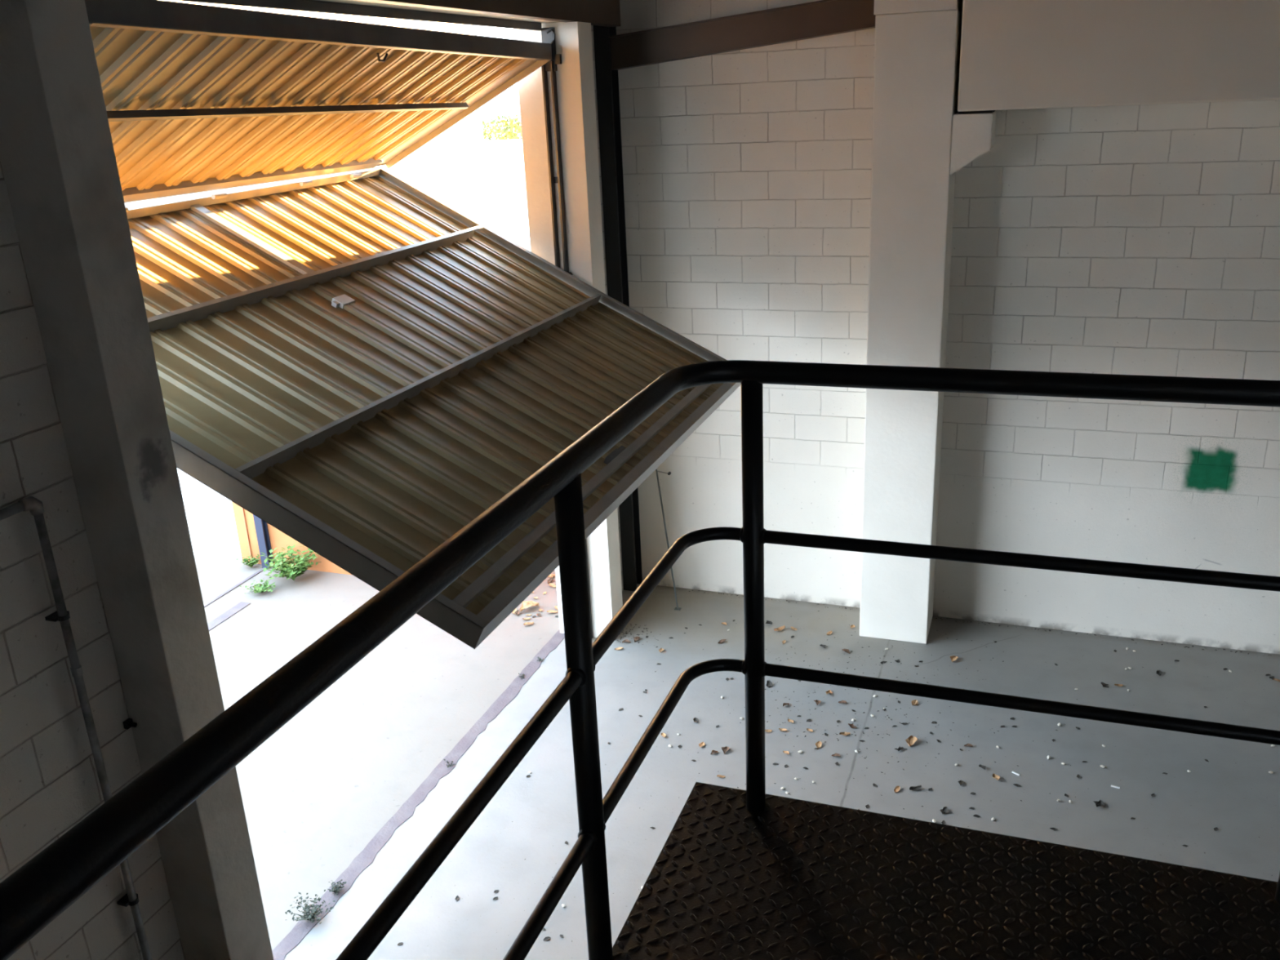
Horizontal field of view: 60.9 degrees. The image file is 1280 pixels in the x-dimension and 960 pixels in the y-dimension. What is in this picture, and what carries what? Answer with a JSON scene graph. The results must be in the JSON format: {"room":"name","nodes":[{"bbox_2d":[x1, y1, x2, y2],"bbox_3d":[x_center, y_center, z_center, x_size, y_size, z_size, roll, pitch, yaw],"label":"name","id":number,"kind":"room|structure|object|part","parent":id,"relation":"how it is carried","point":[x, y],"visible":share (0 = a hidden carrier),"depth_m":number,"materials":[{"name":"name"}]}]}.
{"room":"warehouse","nodes":[
{"label":"warehouse","id":0,"kind":"room"},
{"bbox_2d":[0,160,185,959],"bbox_3d":[-3.368,0.941,0.317,0.210,6.200,7.680,4,21,19],"label":"wall","id":1,"kind":"structure","parent":0,"point":[50,782],"depth_m":3.73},
{"bbox_2d":[0,496,151,959],"bbox_3d":[-2.519,1.919,2.523,0.072,2.768,3.500,4,21,19],"label":"conduit pipe","id":2,"kind":"object","parent":1,"relation":"attached to","point":[35,506],"visible":0.97,"depth_m":3.78,"materials":[{"name":"black metal"}]},
{"bbox_2d":[122,718,137,728],"bbox_3d":[-1.908,0.915,4.082,0.044,0.030,0.031,4,21,19],"label":"bolt","id":3,"kind":"object","parent":1,"relation":"attached to","point":[128,723],"visible":1,"depth_m":4.07,"materials":[{"name":"black metal"}]},
{"bbox_2d":[591,25,623,591],"bbox_3d":[-0.420,-1.953,8.070,0.210,6.200,0.990,4,21,19],"label":"wall","id":4,"kind":"structure","parent":0,"point":[592,26],"depth_m":8.10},
{"bbox_2d":[284,583,1279,959],"bbox_3d":[1.984,3.360,2.296,9.290,0.150,13.170,4,21,19],"label":"floor","id":5,"kind":"structure","parent":0,"point":[1234,792],"depth_m":6.73,"materials":[{"name":"grey concrete"}]},
{"bbox_2d":[0,0,273,959],"bbox_3d":[-1.888,0.498,4.071,0.450,4.390,0.229,4,21,19],"label":"pilaster","id":6,"kind":"object","parent":5,"relation":"on","point":[58,158],"visible":0.75,"depth_m":3.71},
{"bbox_2d":[315,0,558,23],"bbox_3d":[-1.320,-2.375,5.173,0.369,0.228,4.449,4,21,19],"label":"lintel","id":7,"kind":"object","parent":6,"relation":"on","point":[349,2],"visible":0.25,"depth_m":5.63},
{"bbox_2d":[173,0,542,31],"bbox_3d":[-1.300,-2.241,5.204,0.015,0.047,3.970,4,21,19],"label":"header","id":8,"kind":"object","parent":7,"relation":"attached to","point":[313,6],"visible":1,"depth_m":5.24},
{"bbox_2d":[355,0,620,26],"bbox_3d":[-1.105,-2.569,5.059,0.080,0.665,5.480,4,21,19],"label":"header beam","id":9,"kind":"structure","parent":7,"relation":"attached to","point":[606,13],"depth_m":6.38,"materials":[{"name":"brown metal"}]},
{"bbox_2d":[84,0,740,648],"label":"door","id":10,"kind":"structure","parent":5,"relation":"on","point":[352,359],"depth_m":5.37,"materials":[{"name":"brown metal"}]},
{"bbox_3d":[-1.575,-0.942,5.754,0.074,0.056,0.140,4,21,19],"label":"latch plate","id":11,"kind":"part","parent":10,"relation":"part of","materials":[{"name":"white plastic"}]},
{"bbox_3d":[-0.125,-0.128,5.540,0.046,0.044,0.220,4,21,19],"label":"pull handle","id":12,"kind":"part","parent":10,"relation":"part of","materials":[{"name":"grey metal"}]},
{"bbox_2d":[271,629,564,959],"bbox_3d":[-1.315,1.896,6.618,0.117,0.003,4.350,4,21,19],"label":"threshold","id":13,"kind":"object","parent":5,"relation":"on","point":[366,857],"depth_m":6.48,"materials":[{"name":"grey concrete"}]},
{"bbox_2d":[284,889,335,924],"bbox_3d":[-1.687,2.220,5.607,0.228,0.109,0.215,-1,20,6],"label":"weed","id":14,"kind":"object","parent":13,"relation":"on","point":[312,915],"visible":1,"depth_m":5.60,"materials":[{"name":"plant"}]},
{"bbox_2d":[328,879,346,895],"bbox_3d":[-1.615,2.172,5.803,0.092,0.060,0.116,4,21,19],"label":"weed","id":15,"kind":"object","parent":13,"relation":"on","point":[335,890],"visible":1,"depth_m":5.80,"materials":[{"name":"green plant"}]},
{"bbox_2d":[443,759,456,767],"bbox_3d":[-1.208,1.787,6.875,0.065,0.022,0.109,-15,23,-32],"label":"moss tuft","id":16,"kind":"object","parent":13,"relation":"on","point":[443,759],"visible":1,"depth_m":6.87,"materials":[{"name":"plant"}]},
{"bbox_2d":[513,21,622,637],"bbox_3d":[-0.472,-0.891,7.795,0.450,4.390,0.229,4,21,19],"label":"pillar","id":17,"kind":"structure","parent":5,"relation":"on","point":[575,79],"depth_m":7.30,"materials":[{"name":"white paint"}]},
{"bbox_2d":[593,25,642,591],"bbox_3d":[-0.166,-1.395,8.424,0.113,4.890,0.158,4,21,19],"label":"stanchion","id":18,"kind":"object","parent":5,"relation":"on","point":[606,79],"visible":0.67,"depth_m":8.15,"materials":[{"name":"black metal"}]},
{"bbox_2d":[622,639,631,643],"bbox_3d":[-0.104,1.232,8.305,0.058,0.017,0.047,-11,21,-21],"label":"dry leaf","id":19,"kind":"object","parent":5,"relation":"on","point":[625,640],"visible":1,"depth_m":8.31,"materials":[{"name":"plant"}]},
{"bbox_2d":[633,636,639,641],"bbox_3d":[-0.025,1.217,8.335,0.068,0.018,0.042,-18,25,-36],"label":"dry leaf","id":20,"kind":"object","parent":5,"relation":"on","point":[635,638],"visible":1,"depth_m":8.34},
{"bbox_2d":[655,469,681,610],"bbox_3d":[0.213,0.484,8.765,0.064,1.090,0.392,-11,21,-22],"label":"rod","id":21,"kind":"object","parent":5,"relation":"on","point":[677,608],"visible":0.98,"depth_m":8.77,"materials":[{"name":"grey metal"}]},
{"bbox_2d":[717,639,726,643],"bbox_3d":[0.621,1.221,8.237,0.049,0.019,0.054,7,22,25],"label":"dry leaf","id":22,"kind":"object","parent":5,"relation":"on","point":[722,640],"visible":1,"depth_m":8.24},
{"bbox_2d":[721,746,729,754],"bbox_3d":[0.543,1.704,6.888,0.052,0.019,0.064,-10,21,-18],"label":"dry leaf","id":23,"kind":"object","parent":5,"relation":"on","point":[725,749],"visible":1,"depth_m":6.89,"materials":[{"name":"plant"}]},
{"bbox_2d":[766,680,772,687],"bbox_3d":[0.908,1.427,7.622,0.043,0.018,0.079,3,20,15],"label":"dry leaf","id":24,"kind":"object","parent":5,"relation":"on","point":[769,683],"visible":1,"depth_m":7.62,"materials":[{"name":"grey"}]},
{"bbox_2d":[773,625,785,631],"bbox_3d":[1.075,1.145,8.373,0.098,0.030,0.050,-12,22,-24],"label":"dry leaf","id":25,"kind":"object","parent":5,"relation":"on","point":[781,628],"visible":1,"depth_m":8.39,"materials":[{"name":"brown plant"}]},
{"bbox_2d":[813,699,820,705],"bbox_3d":[1.202,1.503,7.367,0.046,0.018,0.060,-12,21,-24],"label":"dry leaf","id":26,"kind":"object","parent":5,"relation":"on","point":[818,701],"visible":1,"depth_m":7.38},
{"bbox_2d":[815,741,822,748],"bbox_3d":[1.130,1.676,6.896,0.039,0.015,0.069,4,21,17],"label":"dry leaf","id":27,"kind":"object","parent":5,"relation":"on","point":[818,744],"visible":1,"depth_m":6.90,"materials":[{"name":"brown plant"}]},
{"bbox_2d":[831,753,840,756],"bbox_3d":[1.222,1.714,6.778,0.054,0.015,0.034,15,26,41],"label":"dry leaf","id":28,"kind":"object","parent":5,"relation":"on","point":[834,754],"visible":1,"depth_m":6.78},
{"bbox_2d":[838,700,847,703],"bbox_3d":[1.371,1.501,7.356,0.036,0.016,0.058,-20,26,-40],"label":"dry leaf","id":29,"kind":"object","parent":5,"relation":"on","point":[841,701],"visible":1,"depth_m":7.36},
{"bbox_2d":[839,732,850,735],"bbox_3d":[1.316,1.631,6.997,0.059,0.017,0.048,8,22,29],"label":"dry leaf","id":30,"kind":"object","parent":5,"relation":"on","point":[840,733],"visible":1,"depth_m":7.00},
{"bbox_2d":[841,648,849,653],"bbox_3d":[1.515,1.260,8.012,0.059,0.018,0.045,0,20,8],"label":"dry leaf","id":31,"kind":"object","parent":5,"relation":"on","point":[847,651],"visible":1,"depth_m":8.02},
{"bbox_2d":[848,723,857,728],"bbox_3d":[1.380,1.599,7.076,0.050,0.018,0.045,-3,20,-1],"label":"dry leaf","id":32,"kind":"object","parent":5,"relation":"on","point":[851,726],"visible":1,"depth_m":7.08,"materials":[{"name":"brown plant"}]},
{"bbox_2d":[511,588,1272,942],"bbox_3d":[1.938,1.721,6.695,5.214,0.016,5.405,4,21,19],"label":"debris","id":33,"kind":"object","parent":5,"relation":"on","point":[1185,646],"depth_m":7.72,"materials":[{"name":"grey"}]},
{"bbox_2d":[893,786,900,792],"bbox_3d":[1.517,1.825,6.426,0.031,0.014,0.060,12,24,36],"label":"dry leaf","id":34,"kind":"object","parent":5,"relation":"on","point":[897,788],"visible":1,"depth_m":6.43,"materials":[{"name":"beige plant"}]},
{"bbox_2d":[905,735,917,746],"bbox_3d":[1.715,1.647,6.875,0.087,0.031,0.057,-16,23,-33],"label":"dry leaf","id":35,"kind":"object","parent":5,"relation":"on","point":[910,740],"visible":1,"depth_m":6.88,"materials":[{"name":"brown plant"}]},
{"bbox_2d":[911,699,917,705],"bbox_3d":[1.842,1.494,7.315,0.037,0.014,0.065,12,24,35],"label":"dry leaf","id":36,"kind":"object","parent":5,"relation":"on","point":[913,700],"visible":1,"depth_m":7.32,"materials":[{"name":"brown plant"}]},
{"bbox_2d":[909,785,921,790],"bbox_3d":[1.626,1.819,6.425,0.074,0.018,0.041,0,20,7],"label":"dry leaf","id":37,"kind":"object","parent":5,"relation":"on","point":[913,788],"visible":1,"depth_m":6.44,"materials":[{"name":"grey"}]},
{"bbox_2d":[859,0,996,644],"bbox_3d":[1.944,-1.788,7.293,0.747,6.200,0.485,4,21,19],"label":"square column","id":38,"kind":"structure","parent":5,"relation":"on","point":[921,139],"depth_m":7.25,"materials":[{"name":"paint"}]},
{"bbox_2d":[957,0,1279,114],"bbox_3d":[5.107,-2.865,5.680,6.542,1.572,0.460,4,21,19],"label":"beam","id":39,"kind":"structure","parent":38,"relation":"on","point":[1015,54],"depth_m":6.42,"materials":[{"name":"white paint"}]},
{"bbox_2d":[940,806,948,813],"bbox_3d":[1.740,1.888,6.219,0.049,0.016,0.050,-5,20,-7],"label":"dry leaf","id":40,"kind":"object","parent":5,"relation":"on","point":[944,810],"visible":1,"depth_m":6.22,"materials":[{"name":"grey"}]},
{"bbox_2d":[612,782,1279,959],"bbox_3d":[0.925,2.581,0.970,2.922,2.296,3.832,4,21,19],"label":"landing platform","id":41,"kind":"object","parent":5,"relation":"on","point":[792,879],"visible":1,"depth_m":2.33,"materials":[{"name":"black paint"}]},
{"bbox_2d":[0,360,1279,959],"bbox_3d":[0.880,0.953,0.473,2.917,1.112,3.597,4,21,19],"label":"guardrail","id":42,"kind":"object","parent":41,"relation":"on","point":[41,890],"visible":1,"depth_m":1.89,"materials":[{"name":"black metal"}]},
{"bbox_3d":[-0.095,0.497,1.938,0.046,1.075,0.055,4,21,19],"label":"post","id":43,"kind":"part","parent":42,"relation":"part of","materials":[{"name":"black metal"}]},
{"bbox_3d":[0.259,0.291,2.472,0.055,1.075,0.046,4,21,19],"label":"post","id":44,"kind":"part","parent":42,"relation":"part of","materials":[{"name":"black metal"}]},
{"bbox_3d":[0.876,0.804,0.413,2.907,0.028,3.587,4,21,19],"label":"rail","id":45,"kind":"part","parent":42,"relation":"part of","materials":[{"name":"black metal"}]},
{"bbox_3d":[0.890,1.117,0.524,2.907,0.028,3.587,4,21,19],"label":"rail","id":46,"kind":"part","parent":42,"relation":"part of","materials":[{"name":"black paint"}]},
{"bbox_3d":[1.330,0.374,2.096,0.055,1.075,0.046,4,21,19],"label":"post","id":47,"kind":"part","parent":42,"relation":"part of","materials":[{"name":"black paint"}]},
{"bbox_2d":[949,655,958,662],"bbox_3d":[2.260,1.284,7.835,0.058,0.026,0.066,-5,20,-6],"label":"dry leaf","id":48,"kind":"object","parent":5,"relation":"on","point":[953,658],"visible":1,"depth_m":7.83,"materials":[{"name":"brown plant"}]},
{"bbox_2d":[978,764,986,769],"bbox_3d":[2.073,1.739,6.596,0.037,0.015,0.057,-17,24,-35],"label":"dry leaf","id":49,"kind":"object","parent":5,"relation":"on","point":[980,765],"visible":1,"depth_m":6.60,"materials":[{"name":"grey"}]},
{"bbox_2d":[992,773,999,780],"bbox_3d":[2.122,1.770,6.490,0.042,0.023,0.073,3,20,15],"label":"dry leaf","id":50,"kind":"object","parent":5,"relation":"on","point":[994,775],"visible":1,"depth_m":6.50,"materials":[{"name":"beige plant"}]},
{"bbox_2d":[1093,800,1105,807],"bbox_3d":[2.617,1.848,6.211,0.060,0.019,0.062,-4,20,-4],"label":"dry leaf","id":51,"kind":"object","parent":5,"relation":"on","point":[1100,802],"visible":1,"depth_m":6.22,"materials":[{"name":"grey"}]},
{"bbox_2d":[1100,681,1108,687],"bbox_3d":[3.163,1.396,7.414,0.051,0.016,0.050,4,21,19],"label":"dry leaf","id":52,"kind":"object","parent":5,"relation":"on","point":[1104,685],"visible":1,"depth_m":7.42,"materials":[{"name":"grey"}]},
{"bbox_2d":[1155,670,1162,675],"bbox_3d":[3.587,1.335,7.529,0.041,0.018,0.073,14,25,39],"label":"dry leaf","id":53,"kind":"object","parent":5,"relation":"on","point":[1159,673],"visible":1,"depth_m":7.54,"materials":[{"name":"grey"}]},
{"bbox_2d":[616,0,1279,654],"bbox_3d":[4.093,-1.742,6.881,9.100,6.200,0.200,4,21,19],"label":"wall","id":54,"kind":"structure","parent":0,"point":[1140,239],"depth_m":7.72,"materials":[{"name":"white brick"}]},
{"bbox_2d":[608,0,875,70],"bbox_3d":[0.705,-3.071,7.471,1.910,0.393,0.153,4,21,19],"label":"beam","id":55,"kind":"structure","parent":54,"relation":"attached to","point":[821,18],"depth_m":7.42,"materials":[{"name":"brown metal"}]},
{"label":"outside","id":56,"kind":"structure","parent":0,"visible":0},
{"bbox_2d":[194,555,559,951],"bbox_3d":[-17.675,-0.270,15.117,36.708,0.158,65.000,4,21,19],"label":"ground","id":57,"kind":"structure","parent":56,"point":[316,792],"depth_m":7.53,"materials":[{"name":"concrete"}]},
{"bbox_2d":[207,601,250,631],"bbox_3d":[-4.150,1.823,7.198,0.100,0.006,4.720,4,21,19],"label":"track","id":58,"kind":"object","parent":57,"relation":"on","point":[242,605],"visible":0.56,"depth_m":9.06,"materials":[{"name":"grey metal"}]},
{"bbox_2d":[204,567,264,607],"bbox_3d":[-4.325,1.684,7.609,0.030,0.007,5.420,4,21,19],"label":"track","id":59,"kind":"object","parent":57,"relation":"on","point":[260,570],"visible":0.33,"depth_m":9.57,"materials":[{"name":"grey metal"}]},
{"bbox_2d":[235,553,260,567],"bbox_3d":[-3.562,0.758,9.959,0.236,0.112,0.175,-10,21,-19],"label":"weed","id":60,"kind":"object","parent":57,"relation":"on","point":[253,561],"visible":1,"depth_m":9.96,"materials":[{"name":"green plant"}]},
{"bbox_2d":[240,577,275,594],"bbox_3d":[-3.310,0.937,9.447,0.309,0.098,0.285,-7,20,-12],"label":"weed","id":61,"kind":"object","parent":57,"relation":"on","point":[257,588],"visible":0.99,"depth_m":9.44,"materials":[{"name":"green plant"}]},
{"bbox_2d":[253,514,273,568],"bbox_3d":[-3.464,-0.379,9.572,0.080,2.500,0.070,4,21,19],"label":"steel post","id":62,"kind":"object","parent":57,"relation":"on","point":[261,526],"visible":0.14,"depth_m":9.88,"materials":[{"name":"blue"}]},
{"bbox_2d":[260,542,319,580],"bbox_3d":[-3.084,0.754,9.631,0.549,0.298,0.563,4,21,19],"label":"weed","id":63,"kind":"object","parent":57,"relation":"on","point":[287,569],"visible":0.98,"depth_m":9.60,"materials":[{"name":"green plant"}]},
{"bbox_2d":[231,501,351,574],"bbox_3d":[-1.510,-0.340,9.653,4.270,2.201,1.350,4,21,19],"label":"wall","id":64,"kind":"structure","parent":57,"relation":"on","point":[278,540],"depth_m":9.92,"materials":[{"name":"paint"}]},
{"bbox_2d":[241,507,253,558],"bbox_3d":[-3.638,-0.263,9.717,0.015,2.200,0.014,4,21,19],"label":"drain pipe","id":65,"kind":"object","parent":64,"relation":"attached to","point":[242,508],"visible":0.21,"depth_m":9.98,"materials":[{"name":"brown"}]},
{"bbox_2d":[163,0,491,561],"bbox_3d":[-10.042,-3.066,14.265,15.225,5.001,5.540,4,21,19],"label":"sky","id":66,"kind":"structure","parent":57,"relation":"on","point":[451,167],"depth_m":12.56,"materials":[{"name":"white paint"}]},
{"bbox_2d":[481,114,521,140],"bbox_3d":[-4.122,-10.411,36.431,2.970,3.490,1.883,4,21,19],"label":"tree","id":67,"kind":"object","parent":57,"relation":"on","point":[508,131],"visible":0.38,"depth_m":35.73,"materials":[{"name":"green plant"}]},
{"bbox_2d":[483,138,530,251],"bbox_3d":[-8.405,-8.899,33.866,20.500,2.721,6.000,4,21,19],"label":"building","id":68,"kind":"structure","parent":57,"relation":"on","point":[504,162],"depth_m":29.12,"materials":[{"name":"white paint"}]},
{"bbox_2d":[514,609,520,615],"bbox_3d":[-0.992,1.079,8.844,0.056,0.022,0.062,-19,25,-38],"label":"dry leaf","id":69,"kind":"object","parent":57,"relation":"on","point":[517,612],"visible":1,"depth_m":8.85,"materials":[{"name":"brown plant"}]},
{"bbox_2d":[523,622,533,625],"bbox_3d":[-0.883,1.142,8.655,0.089,0.021,0.046,-14,22,-29],"label":"dry leaf","id":70,"kind":"object","parent":57,"relation":"on","point":[526,623],"visible":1,"depth_m":8.66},
{"bbox_2d":[520,600,538,611],"bbox_3d":[-0.905,1.032,8.910,0.132,0.058,0.149,0,20,8],"label":"dry leaf","id":71,"kind":"object","parent":57,"relation":"on","point":[525,604],"visible":0.97,"depth_m":8.92,"materials":[{"name":"beige plant"}]},
{"bbox_2d":[546,577,554,583],"bbox_3d":[-0.773,0.869,9.409,0.077,0.021,0.047,-16,23,-32],"label":"dry leaf","id":72,"kind":"object","parent":57,"relation":"on","point":[550,580],"visible":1,"depth_m":9.41,"materials":[{"name":"brown plant"}]},
{"bbox_2d":[546,609,557,613],"bbox_3d":[-0.711,1.069,8.837,0.089,0.021,0.046,-6,20,-8],"label":"dry leaf","id":73,"kind":"object","parent":57,"relation":"on","point":[549,611],"visible":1,"depth_m":8.85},
{"bbox_2d":[548,582,556,587],"bbox_3d":[-0.748,0.902,9.312,0.089,0.021,0.046,11,24,34],"label":"dry leaf","id":74,"kind":"object","parent":57,"relation":"on","point":[549,584],"visible":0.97,"depth_m":9.32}
]}

